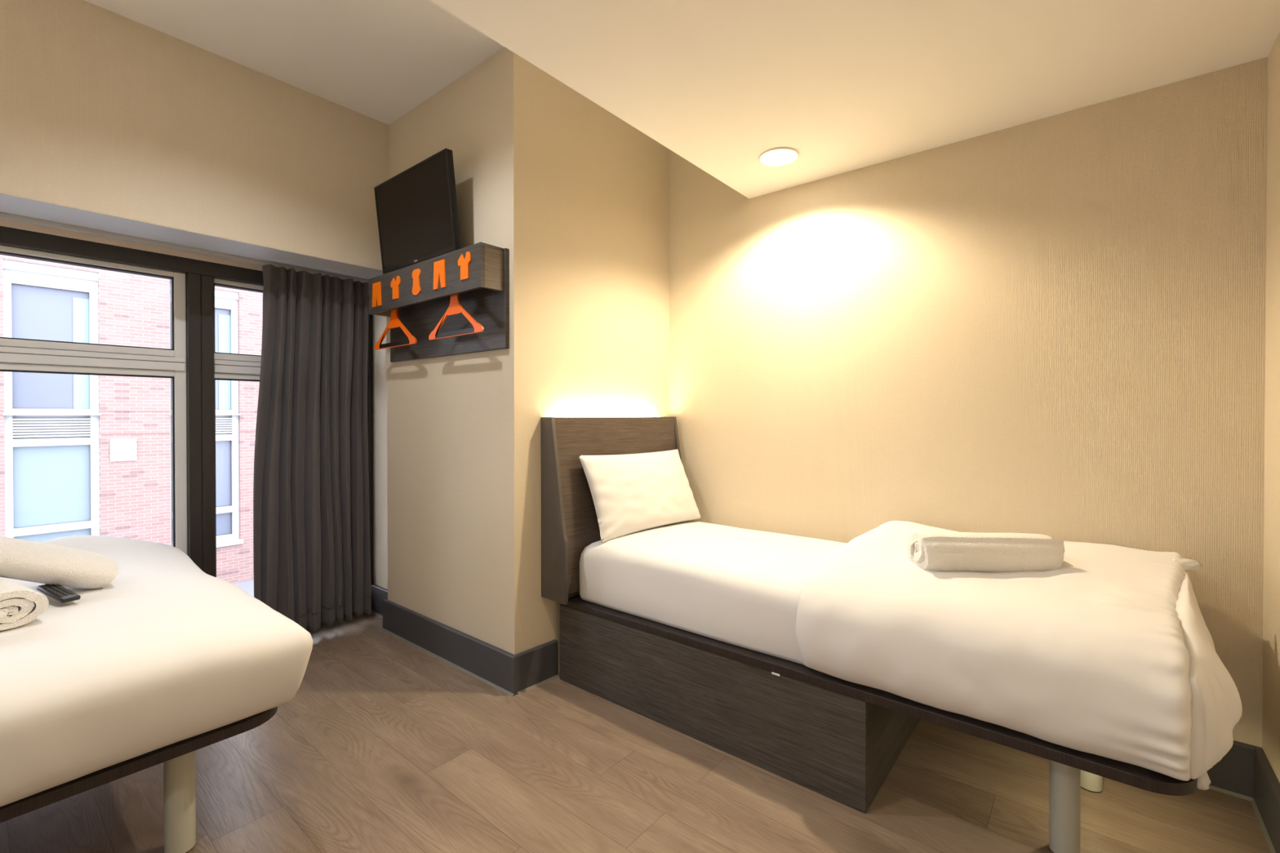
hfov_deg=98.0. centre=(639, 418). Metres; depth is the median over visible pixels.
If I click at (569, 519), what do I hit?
headboard
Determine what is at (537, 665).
baseboard
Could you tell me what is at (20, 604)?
rolled towel
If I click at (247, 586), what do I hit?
ground
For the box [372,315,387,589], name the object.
wall
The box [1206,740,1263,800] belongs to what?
baseboard
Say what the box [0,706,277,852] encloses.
double bed
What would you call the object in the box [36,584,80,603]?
remote control
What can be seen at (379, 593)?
baseboard
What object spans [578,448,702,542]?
pillow
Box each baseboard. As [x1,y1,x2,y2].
[371,583,387,617]
[381,599,517,696]
[515,639,558,694]
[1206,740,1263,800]
[1250,748,1279,852]
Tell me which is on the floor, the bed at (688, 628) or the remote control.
the bed at (688, 628)
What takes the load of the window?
in the wall at (379, 322)
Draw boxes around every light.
[567,416,659,417]
[758,147,799,166]
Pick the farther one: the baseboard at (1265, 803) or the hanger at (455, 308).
the hanger at (455, 308)
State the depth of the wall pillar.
2.65 m
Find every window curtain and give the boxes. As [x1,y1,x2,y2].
[253,264,371,632]
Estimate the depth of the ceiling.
1.84 m
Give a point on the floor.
(383, 744)
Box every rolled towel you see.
[0,536,117,589]
[0,577,48,631]
[907,531,1064,572]
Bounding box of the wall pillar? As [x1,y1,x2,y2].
[386,47,669,673]
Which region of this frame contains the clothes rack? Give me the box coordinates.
[368,242,509,362]
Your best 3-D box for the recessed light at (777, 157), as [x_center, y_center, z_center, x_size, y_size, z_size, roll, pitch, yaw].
[0.592,-1.117,2.379,0.168,0.008,0.168,0,1,39]
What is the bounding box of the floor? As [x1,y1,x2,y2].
[0,613,1271,852]
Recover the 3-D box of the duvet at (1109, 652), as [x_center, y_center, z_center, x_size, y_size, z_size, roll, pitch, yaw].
[1.143,0.647,1.800,1.032,0.445,0.862,0,1,39]
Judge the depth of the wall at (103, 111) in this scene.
2.36 m
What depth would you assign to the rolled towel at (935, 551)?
1.72 m
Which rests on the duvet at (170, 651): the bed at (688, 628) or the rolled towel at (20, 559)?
the rolled towel at (20, 559)
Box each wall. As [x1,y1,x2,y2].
[0,0,389,270]
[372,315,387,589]
[669,57,1267,747]
[1262,32,1279,783]
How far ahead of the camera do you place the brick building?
10.91 m
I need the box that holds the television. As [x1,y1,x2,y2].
[373,148,461,274]
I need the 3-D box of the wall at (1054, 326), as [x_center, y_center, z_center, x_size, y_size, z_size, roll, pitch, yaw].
[1.037,-0.220,2.587,2.885,2.800,0.200,0,1,39]
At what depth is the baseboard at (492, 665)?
2.66 m
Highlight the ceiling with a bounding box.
[84,0,1279,199]
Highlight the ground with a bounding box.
[233,579,253,596]
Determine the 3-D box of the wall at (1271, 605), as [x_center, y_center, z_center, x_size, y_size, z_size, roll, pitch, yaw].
[0.624,-0.200,-0.035,0.200,2.800,4.380,0,1,39]
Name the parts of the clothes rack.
panel, panel, panel, panel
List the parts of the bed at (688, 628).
mattress, board, leg, leg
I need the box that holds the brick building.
[0,254,262,583]
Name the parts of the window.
pane, pane, casement frame, casement frame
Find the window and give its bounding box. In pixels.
[0,218,373,624]
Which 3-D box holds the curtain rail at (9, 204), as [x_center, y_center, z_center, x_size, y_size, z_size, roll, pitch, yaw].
[-2.502,-0.816,2.030,0.388,0.022,3.220,0,1,39]
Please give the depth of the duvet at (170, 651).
1.38 m
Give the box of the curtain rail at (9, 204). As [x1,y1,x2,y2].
[0,193,382,279]
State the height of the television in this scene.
0.441 m
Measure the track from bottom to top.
0.018 m
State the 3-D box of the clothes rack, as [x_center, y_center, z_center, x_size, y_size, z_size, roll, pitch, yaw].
[-1.004,-0.523,2.679,1.016,0.431,0.140,0,1,39]
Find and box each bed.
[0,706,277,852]
[559,520,1197,852]
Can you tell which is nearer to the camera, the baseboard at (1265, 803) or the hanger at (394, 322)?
the baseboard at (1265, 803)
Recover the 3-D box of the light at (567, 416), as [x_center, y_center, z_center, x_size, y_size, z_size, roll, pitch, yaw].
[-0.120,-0.007,2.776,0.006,0.011,0.666,0,1,42]
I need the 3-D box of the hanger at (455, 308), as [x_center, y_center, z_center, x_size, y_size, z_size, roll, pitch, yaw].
[-0.833,-0.501,2.504,0.428,0.257,0.009,0,1,39]
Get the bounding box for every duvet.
[0,535,313,806]
[795,520,1242,790]
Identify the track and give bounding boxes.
[0,212,368,283]
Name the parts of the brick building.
pane, panel, pane, pane, pane, pane, panel, pane, stone sill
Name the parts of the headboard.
panel, panel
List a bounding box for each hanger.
[373,308,417,350]
[428,293,484,340]
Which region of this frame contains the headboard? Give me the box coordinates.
[541,416,688,604]
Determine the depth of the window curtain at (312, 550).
2.99 m

